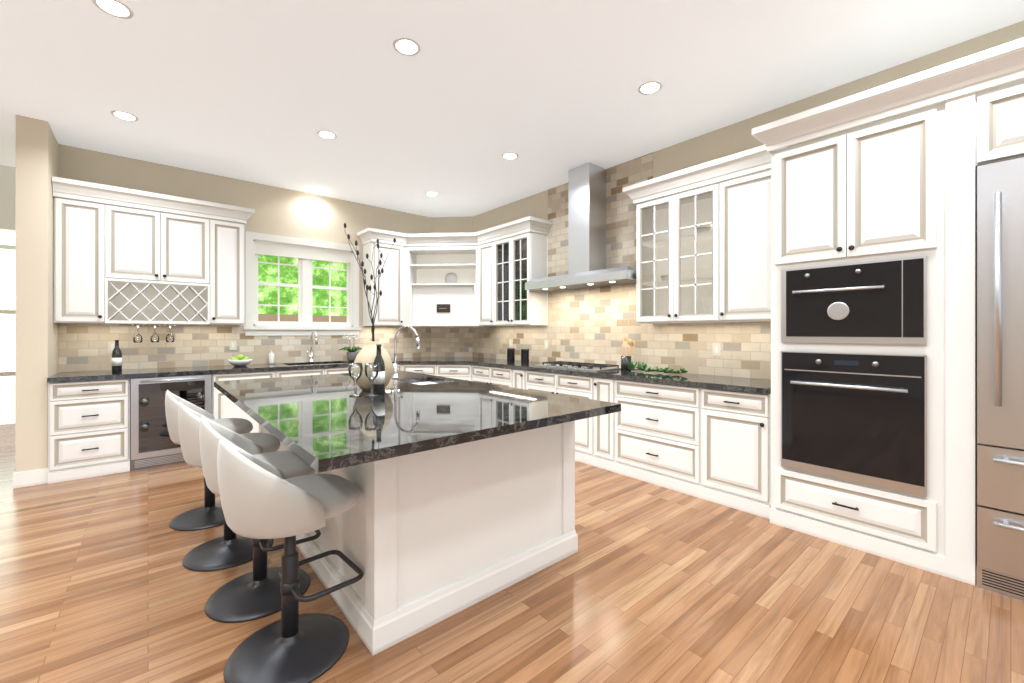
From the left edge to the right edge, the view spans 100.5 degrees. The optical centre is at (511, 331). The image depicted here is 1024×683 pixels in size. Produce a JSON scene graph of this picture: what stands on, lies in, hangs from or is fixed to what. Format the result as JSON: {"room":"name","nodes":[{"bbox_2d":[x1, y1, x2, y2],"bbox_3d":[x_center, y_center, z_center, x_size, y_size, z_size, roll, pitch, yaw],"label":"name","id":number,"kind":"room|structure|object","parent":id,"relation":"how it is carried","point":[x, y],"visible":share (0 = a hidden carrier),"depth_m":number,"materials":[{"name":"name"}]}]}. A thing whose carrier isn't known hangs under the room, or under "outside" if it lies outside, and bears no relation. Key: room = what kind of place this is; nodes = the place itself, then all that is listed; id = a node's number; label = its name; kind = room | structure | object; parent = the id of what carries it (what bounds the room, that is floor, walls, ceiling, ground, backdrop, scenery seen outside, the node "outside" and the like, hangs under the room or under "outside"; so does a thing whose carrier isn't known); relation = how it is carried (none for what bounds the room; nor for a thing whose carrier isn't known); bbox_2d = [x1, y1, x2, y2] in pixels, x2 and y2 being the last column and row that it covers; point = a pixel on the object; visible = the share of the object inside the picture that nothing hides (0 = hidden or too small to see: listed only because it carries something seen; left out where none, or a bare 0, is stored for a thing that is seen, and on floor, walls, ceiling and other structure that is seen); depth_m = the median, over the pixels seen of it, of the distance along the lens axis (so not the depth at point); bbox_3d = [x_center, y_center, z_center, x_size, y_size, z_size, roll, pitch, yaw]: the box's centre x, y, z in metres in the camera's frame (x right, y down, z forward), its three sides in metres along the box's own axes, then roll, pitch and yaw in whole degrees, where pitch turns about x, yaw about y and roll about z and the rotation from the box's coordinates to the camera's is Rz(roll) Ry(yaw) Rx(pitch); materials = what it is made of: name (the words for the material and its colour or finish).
{"room":"kitchen","nodes":[
{"label":"kitchen","id":0,"kind":"room"},
{"bbox_2d":[0,231,14,424],"bbox_3d":[-8.267,-0.260,5.268,4.030,3.150,0.150,0,0,-40],"label":"wall","id":1,"kind":"structure","parent":0,"point":[7,399],"depth_m":6.07,"materials":[{"name":"white paint"}]},
{"bbox_2d":[0,244,14,375],"bbox_3d":[-7.498,-0.305,5.799,1.790,1.860,0.038,0,0,-41],"label":"sunroom window","id":2,"kind":"structure","parent":1,"relation":"in","point":[7,310],"depth_m":6.07,"materials":[{"name":"white paint"}]},
{"bbox_2d":[0,165,14,231],"bbox_3d":[-5.733,-1.485,4.671,0.949,0.700,0.150,0,0,-41],"label":"header","id":3,"kind":"object","parent":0,"point":[7,198],"depth_m":4.71,"materials":[{"name":"beige paint"}]},
{"bbox_2d":[15,114,57,472],"bbox_3d":[-4.353,-0.260,3.930,0.185,3.150,0.730,0,0,-41],"label":"wall","id":4,"kind":"structure","parent":0,"point":[36,326],"depth_m":3.66,"materials":[{"name":"beige paint"}]},
{"bbox_2d":[13,468,47,488],"bbox_3d":[-4.299,1.250,3.868,0.209,0.130,0.594,0,0,-41],"label":"baseboard","id":5,"kind":"structure","parent":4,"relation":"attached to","point":[30,478],"depth_m":3.64,"materials":[{"name":"white paint"}]},
{"bbox_2d":[54,197,109,323],"bbox_3d":[-4.180,-0.665,4.141,0.343,1.160,0.327,0,0,-41],"label":"upper cabinet","id":6,"kind":"object","parent":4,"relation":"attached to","point":[79,226],"depth_m":4.02,"materials":[{"name":"white paint"}]},
{"bbox_2d":[58,144,430,324],"bbox_3d":[-2.980,-0.260,5.483,4.290,3.150,0.150,0,0,-41],"label":"wall","id":7,"kind":"structure","parent":0,"point":[279,211],"depth_m":5.26,"materials":[{"name":"beige paint"}]},
{"bbox_2d":[106,281,153,320],"bbox_3d":[-3.885,-0.319,4.322,0.341,0.413,0.220,0,0,-41],"label":"wine rack","id":8,"kind":"object","parent":7,"relation":"attached to","point":[125,300],"depth_m":4.43,"materials":[{"name":"white paint"}]},
{"bbox_2d":[132,324,175,342],"bbox_3d":[-3.781,0.013,4.504,0.350,0.192,0.200,0,0,-41],"label":"glasses","id":9,"kind":"object","parent":8,"relation":"hanging from","point":[141,340],"visible":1,"depth_m":4.48,"materials":[{"name":"clear glass"}]},
{"bbox_2d":[106,204,209,284],"bbox_3d":[-3.733,-0.885,4.523,0.833,0.720,0.327,0,0,-41],"label":"upper cabinet","id":10,"kind":"object","parent":7,"relation":"attached to","point":[114,264],"depth_m":4.38,"materials":[{"name":"white paint"}]},
{"bbox_2d":[154,281,173,323],"bbox_3d":[-3.761,-0.319,4.434,0.325,0.413,0.212,0,0,-41],"label":"wine rack","id":11,"kind":"object","parent":7,"relation":"attached to","point":[161,289],"depth_m":4.62,"materials":[{"name":"white paint"}]},
{"bbox_2d":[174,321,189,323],"bbox_3d":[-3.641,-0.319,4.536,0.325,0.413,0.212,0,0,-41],"label":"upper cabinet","id":12,"kind":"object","parent":7,"relation":"attached to","point":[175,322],"depth_m":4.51,"materials":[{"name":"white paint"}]},
{"bbox_2d":[170,285,209,324],"bbox_3d":[-3.511,-0.319,4.642,0.341,0.413,0.220,0,0,-41],"label":"wine rack","id":13,"kind":"object","parent":7,"relation":"attached to","point":[191,303],"depth_m":4.73,"materials":[{"name":"white paint"}]},
{"bbox_2d":[210,219,244,324],"bbox_3d":[-3.291,-0.665,4.900,0.330,1.160,0.327,0,0,-41],"label":"upper cabinet","id":14,"kind":"object","parent":7,"relation":"attached to","point":[227,239],"depth_m":4.78,"materials":[{"name":"white paint"}]},
{"bbox_2d":[58,323,430,372],"bbox_3d":[-2.858,0.145,5.483,4.104,0.500,0.007,0,0,-41],"label":"tile","id":15,"kind":"structure","parent":7,"relation":"attached to","point":[82,347],"depth_m":4.87,"materials":[{"name":"tile"}]},
{"bbox_2d":[108,342,114,352],"bbox_3d":[-4.119,0.158,4.396,0.070,0.115,0.008,0,0,-40],"label":"electrical outlet plate","id":16,"kind":"object","parent":15,"relation":"attached to","point":[111,345],"depth_m":4.38,"materials":[{"name":"beige plastic"}]},
{"bbox_2d":[230,340,236,349],"bbox_3d":[-3.323,0.158,5.075,0.070,0.115,0.008,0,0,-40],"label":"electrical outlet plate","id":17,"kind":"object","parent":15,"relation":"attached to","point":[233,343],"depth_m":5.08,"materials":[{"name":"beige plastic"}]},
{"bbox_2d":[52,176,552,335],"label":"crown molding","id":18,"kind":"structure","parent":7,"relation":"in","point":[308,252],"depth_m":5.44,"materials":[{"name":"white paint"}]},
{"bbox_2d":[363,242,402,325],"bbox_3d":[-1.831,-0.665,6.147,0.518,1.160,0.327,0,0,-41],"label":"upper cabinet","id":19,"kind":"object","parent":7,"relation":"attached to","point":[390,304],"depth_m":6.00,"materials":[{"name":"white paint"}]},
{"bbox_2d":[403,246,422,325],"bbox_3d":[-1.514,-0.665,6.364,0.304,1.160,0.305,0,0,-41],"label":"upper cabinet","id":20,"kind":"object","parent":7,"relation":"attached to","point":[412,256],"depth_m":6.19,"materials":[{"name":"white paint"}]},
{"bbox_2d":[431,326,471,356],"bbox_3d":[-0.962,0.145,6.788,0.677,0.500,0.008,0,0,4],"label":"tile","id":21,"kind":"structure","parent":7,"relation":"attached to","point":[451,341],"depth_m":6.78,"materials":[{"name":"tile"}]},
{"bbox_2d":[288,367,351,376],"bbox_3d":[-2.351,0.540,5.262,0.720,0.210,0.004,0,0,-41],"label":"base cabinet","id":22,"kind":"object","parent":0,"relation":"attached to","point":[317,371],"depth_m":5.13,"materials":[{"name":"white wood"}]},
{"bbox_2d":[431,216,472,232],"bbox_3d":[-0.954,-0.260,6.899,0.630,3.150,0.630,0,0,-41],"label":"wall","id":23,"kind":"structure","parent":0,"point":[451,224],"depth_m":6.79,"materials":[{"name":"beige paint"}]},
{"bbox_2d":[0,423,1023,682],"bbox_3d":[-2.010,1.365,1.637,9.070,0.100,14.100,0,0,-41],"label":"floor","id":24,"kind":"structure","parent":0,"point":[644,583],"depth_m":2.03,"materials":[{"name":"brown wood"}]},
{"bbox_2d":[48,378,129,483],"bbox_3d":[-4.015,0.875,4.092,0.531,0.880,0.617,0,0,-41],"label":"base cabinet","id":25,"kind":"object","parent":24,"relation":"on","point":[88,428],"depth_m":3.85,"materials":[{"name":"white paint"}]},
{"bbox_2d":[130,374,210,470],"bbox_3d":[-3.533,0.875,4.426,0.630,0.879,0.733,0,0,-41],"label":"wine fridge","id":26,"kind":"object","parent":24,"relation":"on","point":[152,444],"visible":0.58,"depth_m":4.15,"materials":[{"name":"silver metal"}]},
{"bbox_2d":[165,389,252,530],"bbox_3d":[-2.148,0.853,3.044,0.512,0.925,0.509,0,0,-41],"label":"stool","id":27,"kind":"object","parent":24,"relation":"on","point":[209,514],"visible":0.4,"depth_m":2.96,"materials":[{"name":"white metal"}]},
{"bbox_2d":[178,402,280,571],"bbox_3d":[-1.690,0.853,2.568,0.512,0.925,0.509,0,0,-41],"label":"stool","id":28,"kind":"object","parent":24,"relation":"on","point":[230,548],"visible":0.54,"depth_m":2.44,"materials":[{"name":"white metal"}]},
{"bbox_2d":[211,371,275,432],"bbox_3d":[-3.103,0.875,4.870,0.594,0.880,0.617,0,0,-41],"label":"base cabinet","id":29,"kind":"object","parent":24,"relation":"on","point":[222,407],"depth_m":4.55,"materials":[{"name":"white paint"}]},
{"bbox_2d":[199,415,320,622],"bbox_3d":[-1.264,0.853,2.156,0.514,0.925,0.510,0,0,-41],"label":"stool","id":30,"kind":"object","parent":24,"relation":"on","point":[255,594],"visible":0.5,"depth_m":2.08,"materials":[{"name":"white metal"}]},
{"bbox_2d":[280,370,287,376],"bbox_3d":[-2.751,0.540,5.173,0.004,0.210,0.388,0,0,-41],"label":"base cabinet","id":31,"kind":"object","parent":24,"relation":"on","point":[283,373],"depth_m":4.89,"materials":[{"name":"white wood"}]},
{"bbox_2d":[217,437,363,682],"bbox_3d":[-0.908,0.853,1.763,0.515,0.925,0.509,0,0,-41],"label":"stool","id":32,"kind":"object","parent":24,"relation":"on","point":[260,499],"visible":1,"depth_m":1.66,"materials":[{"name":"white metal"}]},
{"bbox_2d":[352,364,401,372],"bbox_3d":[-1.885,0.875,5.911,0.491,0.880,0.617,0,0,-41],"label":"base cabinet","id":33,"kind":"object","parent":24,"relation":"on","point":[399,365],"depth_m":5.81,"materials":[{"name":"white paint"}]},
{"bbox_2d":[259,382,577,654],"bbox_3d":[-0.872,0.875,3.061,1.262,0.879,2.420,0,0,-41],"label":"kitchen island","id":34,"kind":"object","parent":24,"relation":"on","point":[423,540],"visible":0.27,"depth_m":2.03,"materials":[{"name":"white paint"}]},
{"bbox_2d":[214,370,620,472],"bbox_3d":[-0.894,0.415,2.875,1.575,0.040,2.753,0,0,-41],"label":"island countertop","id":35,"kind":"structure","parent":34,"relation":"on","point":[322,423],"depth_m":2.12,"materials":[{"name":"black stone"}]},
{"bbox_2d":[348,363,362,396],"bbox_3d":[-0.967,0.293,2.633,0.087,0.201,0.085,0,0,-41],"label":"wine glass","id":36,"kind":"object","parent":35,"relation":"on","point":[350,366],"visible":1,"depth_m":2.64,"materials":[{"name":"clear glass"}]},
{"bbox_2d":[344,223,395,390],"bbox_3d":[-0.938,-0.172,2.922,0.372,1.133,0.263,0,0,-41],"label":"vase","id":37,"kind":"object","parent":35,"relation":"on","point":[366,353],"visible":0.85,"depth_m":2.86,"materials":[{"name":"beige ceramic"}]},
{"bbox_2d":[364,363,378,396],"bbox_3d":[-0.862,0.293,2.618,0.087,0.201,0.085,0,0,-41],"label":"wine glass","id":38,"kind":"object","parent":35,"relation":"on","point":[366,371],"visible":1,"depth_m":2.63,"materials":[{"name":"clear glass"}]},
{"bbox_2d":[373,344,384,393],"bbox_3d":[-0.861,0.236,2.756,0.077,0.315,0.077,0,0,-41],"label":"bottle","id":39,"kind":"object","parent":35,"relation":"on","point":[379,384],"visible":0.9,"depth_m":2.73,"materials":[{"name":"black glass"}]},
{"bbox_2d":[392,325,419,378],"bbox_3d":[-0.900,0.169,3.553,0.158,0.450,0.286,0,0,-41],"label":"island faucet","id":40,"kind":"object","parent":35,"relation":"on","point":[395,369],"visible":0.92,"depth_m":3.61,"materials":[{"name":"silver metal"}]},
{"bbox_2d":[402,364,471,380],"bbox_3d":[-1.000,0.875,6.224,1.270,0.879,1.290,0,0,-41],"label":"base cabinet","id":41,"kind":"object","parent":24,"relation":"on","point":[460,371],"visible":0.25,"depth_m":5.79,"materials":[{"name":"white paint"}]},
{"bbox_2d":[472,365,511,386],"bbox_3d":[-0.050,0.875,5.630,0.597,0.880,0.853,0,0,-41],"label":"base cabinet","id":42,"kind":"object","parent":24,"relation":"on","point":[500,376],"depth_m":5.40,"materials":[{"name":"white paint"}]},
{"bbox_2d":[512,369,523,388],"bbox_3d":[0.302,0.875,5.218,0.597,0.880,0.232,0,0,-41],"label":"base cabinet","id":43,"kind":"object","parent":24,"relation":"on","point":[517,374],"depth_m":5.04,"materials":[{"name":"white paint"}]},
{"bbox_2d":[524,370,591,465],"bbox_3d":[0.700,0.875,4.753,0.597,0.880,0.992,0,0,-41],"label":"base cabinet","id":44,"kind":"object","parent":24,"relation":"on","point":[579,386],"depth_m":4.36,"materials":[{"name":"white paint"}]},
{"bbox_2d":[592,377,611,471],"bbox_3d":[1.102,0.875,4.281,0.597,0.880,0.248,0,0,-41],"label":"base cabinet","id":45,"kind":"object","parent":24,"relation":"on","point":[601,387],"depth_m":4.10,"materials":[{"name":"white paint"}]},
{"bbox_2d":[612,379,695,496],"bbox_3d":[1.448,0.875,3.876,0.597,0.880,0.818,0,0,-41],"label":"base cabinet","id":46,"kind":"object","parent":24,"relation":"on","point":[654,429],"depth_m":3.66,"materials":[{"name":"white paint"}]},
{"bbox_2d":[47,357,770,393],"bbox_3d":[-1.077,0.415,3.768,4.578,0.040,4.925,0,0,-41],"label":"countertop","id":47,"kind":"structure","parent":46,"relation":"on","point":[753,385],"depth_m":4.21,"materials":[{"name":"black stone"}]},
{"bbox_2d":[112,340,121,371],"bbox_3d":[-3.920,0.236,4.227,0.077,0.315,0.077,0,0,-41],"label":"bottle","id":48,"kind":"object","parent":47,"relation":"on","point":[116,359],"visible":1,"depth_m":4.21,"materials":[{"name":"black glass"}]},
{"bbox_2d":[228,354,252,365],"bbox_3d":[-3.138,0.326,4.921,0.250,0.136,0.250,0,0,-41],"label":"bowl","id":49,"kind":"object","parent":47,"relation":"on","point":[240,360],"visible":1,"depth_m":4.87,"materials":[{"name":"white ceramic"}]},
{"bbox_2d":[269,350,274,363],"bbox_3d":[-2.968,0.309,5.261,0.064,0.170,0.066,0,0,-41],"label":"soap dispenser","id":50,"kind":"object","parent":47,"relation":"on","point":[271,358],"visible":1,"depth_m":5.24,"materials":[{"name":"white"}]},
{"bbox_2d":[307,331,317,361],"bbox_3d":[-2.578,0.189,5.504,0.089,0.410,0.271,0,0,-41],"label":"faucet","id":51,"kind":"object","parent":47,"relation":"on","point":[311,352],"visible":1,"depth_m":5.58,"materials":[{"name":"silver metal"}]},
{"bbox_2d":[339,334,361,360],"bbox_3d":[-2.157,0.208,5.752,0.312,0.372,0.332,0,0,-41],"label":"orchid pot","id":52,"kind":"object","parent":47,"relation":"on","point":[352,354],"visible":1,"depth_m":5.70,"materials":[{"name":"grey ceramic"}]},
{"bbox_2d":[507,348,514,361],"bbox_3d":[-0.014,0.304,5.683,0.108,0.180,0.106,0,0,-41],"label":"canister","id":53,"kind":"object","parent":47,"relation":"on","point":[510,354],"visible":1,"depth_m":5.64,"materials":[{"name":"black"}]},
{"bbox_2d":[521,349,528,362],"bbox_3d":[0.168,0.304,5.470,0.108,0.180,0.106,0,0,-41],"label":"canister","id":54,"kind":"object","parent":47,"relation":"on","point":[524,355],"visible":1,"depth_m":5.42,"materials":[{"name":"black"}]},
{"bbox_2d":[535,361,620,370],"bbox_3d":[0.720,0.373,4.731,0.440,0.042,0.900,0,0,-41],"label":"cooktop","id":55,"kind":"object","parent":47,"relation":"in","point":[580,366],"visible":1,"depth_m":4.61,"materials":[{"name":"silver metal"}]},
{"bbox_2d":[620,336,633,369],"bbox_3d":[1.194,0.216,4.431,0.129,0.355,0.128,0,0,-41],"label":"utensil crock","id":56,"kind":"object","parent":47,"relation":"on","point":[625,359],"visible":0.94,"depth_m":4.40,"materials":[{"name":"black"}]},
{"bbox_2d":[627,361,687,373],"bbox_3d":[1.377,0.339,4.100,0.189,0.098,0.636,0,0,-41],"label":"greenery garland","id":57,"kind":"object","parent":47,"relation":"on","point":[640,366],"visible":1,"depth_m":4.11,"materials":[{"name":"green plant"}]},
{"bbox_2d":[696,387,770,518],"bbox_3d":[1.875,0.875,3.376,0.597,0.880,0.497,0,0,-41],"label":"base cabinet","id":58,"kind":"object","parent":24,"relation":"on","point":[711,445],"depth_m":3.18,"materials":[{"name":"white paint"}]},
{"bbox_2d":[770,92,977,584],"bbox_3d":[2.337,0.035,2.785,0.661,2.560,0.960,0,0,-41],"label":"tall cabinet","id":59,"kind":"object","parent":24,"relation":"on","point":[874,338],"depth_m":2.49,"materials":[{"name":"white paint"}]},
{"bbox_2d":[976,157,1023,599],"bbox_3d":[2.916,0.230,2.043,0.745,2.170,0.912,0,0,-41],"label":"fridge","id":60,"kind":"object","parent":24,"relation":"on","point":[1000,379],"visible":1,"depth_m":2.12,"materials":[{"name":"silver metal"}]},
{"bbox_2d":[0,0,1023,216],"bbox_3d":[-2.010,-1.885,1.637,9.070,0.100,14.100,0,0,-41],"label":"ceiling","id":61,"kind":"structure","parent":0,"point":[461,102],"depth_m":3.07,"materials":[{"name":"white paint"}]},
{"bbox_2d":[92,0,133,18],"bbox_3d":[-2.219,-1.820,2.372,0.168,0.030,0.171,0,0,-41],"label":"recessed light","id":62,"kind":"object","parent":61,"relation":"in","point":[115,8],"depth_m":2.41,"materials":[{"name":"white paint"}]},
{"bbox_2d":[111,111,137,120],"bbox_3d":[-3.237,-1.820,3.561,0.162,0.030,0.173,0,0,-41],"label":"recessed light","id":63,"kind":"object","parent":61,"relation":"in","point":[119,114],"depth_m":3.61,"materials":[{"name":"white paint"}]},
{"bbox_2d":[310,187,325,193],"bbox_3d":[-2.478,-1.820,5.442,0.192,0.030,0.245,0,0,-41],"label":"recessed light","id":64,"kind":"object","parent":61,"relation":"in","point":[317,190],"depth_m":5.45,"materials":[{"name":"white paint"}]},
{"bbox_2d":[317,130,336,138],"bbox_3d":[-1.695,-1.820,3.906,0.164,0.030,0.174,0,0,-41],"label":"recessed light","id":65,"kind":"object","parent":61,"relation":"in","point":[323,134],"depth_m":3.96,"materials":[{"name":"white paint"}]},
{"bbox_2d":[393,37,420,55],"bbox_3d":[-0.666,-1.820,2.698,0.165,0.030,0.172,0,0,-41],"label":"recessed light","id":66,"kind":"object","parent":61,"relation":"in","point":[402,46],"depth_m":2.73,"materials":[{"name":"white paint"}]},
{"bbox_2d":[425,192,438,195],"bbox_3d":[-1.046,-1.820,5.576,0.171,0.030,0.166,0,0,-41],"label":"recessed light","id":67,"kind":"object","parent":61,"relation":"in","point":[427,193],"depth_m":5.65,"materials":[{"name":"white paint"}]},
{"bbox_2d":[502,152,517,159],"bbox_3d":[-0.020,-1.820,4.372,0.166,0.030,0.168,0,0,-41],"label":"recessed light","id":68,"kind":"object","parent":61,"relation":"in","point":[509,156],"depth_m":4.44,"materials":[{"name":"white paint"}]},
{"bbox_2d":[638,81,661,94],"bbox_3d":[1.020,-1.820,3.152,0.172,0.030,0.167,0,0,-41],"label":"recessed light","id":69,"kind":"object","parent":61,"relation":"in","point":[651,87],"depth_m":3.19,"materials":[{"name":"white paint"}]},
{"bbox_2d":[473,20,1023,244],"bbox_3d":[2.697,-0.260,2.994,0.150,3.150,10.050,0,0,-41],"label":"wall","id":70,"kind":"structure","parent":0,"point":[734,138],"depth_m":3.65,"materials":[{"name":"beige paint"}]},
{"bbox_2d":[411,276,474,323],"bbox_3d":[-0.991,-0.410,6.333,0.932,0.590,0.932,0,0,-41],"label":"upper cabinet","id":71,"kind":"object","parent":70,"relation":"attached to","point":[468,285],"depth_m":6.22,"materials":[{"name":"white paint"}]},
{"bbox_2d":[423,245,466,325],"bbox_3d":[-0.977,-0.665,6.512,0.776,1.160,0.777,0,0,-41],"label":"upper cabinet","id":72,"kind":"object","parent":70,"relation":"attached to","point":[441,262],"depth_m":6.48,"materials":[{"name":"white paint"}]},
{"bbox_2d":[467,245,478,325],"bbox_3d":[-0.470,-0.665,6.282,0.304,1.160,0.304,0,0,-41],"label":"upper cabinet","id":73,"kind":"object","parent":70,"relation":"attached to","point":[472,250],"depth_m":6.13,"materials":[{"name":"white paint"}]},
{"bbox_2d":[479,240,514,325],"bbox_3d":[-0.239,-0.665,6.067,0.316,1.160,0.380,0,0,-41],"label":"upper cabinet","id":74,"kind":"object","parent":70,"relation":"attached to","point":[496,258],"depth_m":5.80,"materials":[{"name":"white paint"}]},
{"bbox_2d":[525,162,635,291],"bbox_3d":[0.792,-1.169,4.783,0.417,1.324,1.465,0,0,-41],"label":"range hood","id":75,"kind":"object","parent":70,"relation":"attached to","point":[587,225],"visible":0.98,"depth_m":4.69,"materials":[{"name":"silver metal"}]},
{"bbox_2d":[472,152,770,379],"bbox_3d":[0.818,-0.719,5.071,0.007,2.228,4.450,0,0,-41],"label":"tile","id":76,"kind":"structure","parent":70,"relation":"attached to","point":[591,325],"depth_m":4.67,"materials":[{"name":"tile"}]},
{"bbox_2d":[509,339,512,346],"bbox_3d":[-0.016,0.158,6.036,0.007,0.115,0.070,0,0,-40],"label":"electrical outlet plate","id":77,"kind":"object","parent":76,"relation":"attached to","point":[510,340],"depth_m":6.03,"materials":[{"name":"beige plastic"}]},
{"bbox_2d":[544,340,547,348],"bbox_3d":[0.443,0.158,5.498,0.007,0.115,0.070,0,0,-40],"label":"electrical outlet plate","id":78,"kind":"object","parent":76,"relation":"attached to","point":[545,341],"depth_m":5.50,"materials":[{"name":"beige plastic"}]},
{"bbox_2d":[712,343,719,355],"bbox_3d":[1.848,0.158,3.854,0.007,0.115,0.070,0,0,-40],"label":"electrical outlet plate","id":79,"kind":"object","parent":76,"relation":"attached to","point":[715,348],"depth_m":3.85,"materials":[{"name":"beige plastic"}]},
{"bbox_2d":[712,169,770,322],"bbox_3d":[1.990,-0.665,3.458,0.317,1.160,0.511,0,0,-41],"label":"upper cabinet","id":80,"kind":"object","parent":70,"relation":"attached to","point":[741,206],"depth_m":3.40,"materials":[{"name":"white wood"}]},
{"bbox_2d":[978,79,1023,165],"bbox_3d":[2.800,-1.055,2.247,0.657,0.380,0.460,0,0,-41],"label":"upper cabinet","id":81,"kind":"object","parent":70,"relation":"attached to","point":[1001,108],"depth_m":2.15,"materials":[{"name":"white paint"}]},
{"bbox_2d":[622,37,1023,204],"bbox_3d":[2.171,-1.325,2.918,0.742,0.160,3.298,0,0,-41],"label":"crown molding","id":82,"kind":"structure","parent":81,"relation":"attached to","point":[995,66],"depth_m":2.55,"materials":[{"name":"white paint"}]},
{"label":"outside","id":83,"kind":"structure","parent":0,"visible":0},
{"bbox_2d":[258,254,346,321],"bbox_3d":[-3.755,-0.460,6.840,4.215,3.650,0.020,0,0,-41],"label":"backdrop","id":84,"kind":"structure","parent":83,"point":[269,294],"depth_m":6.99,"materials":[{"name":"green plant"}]}
]}

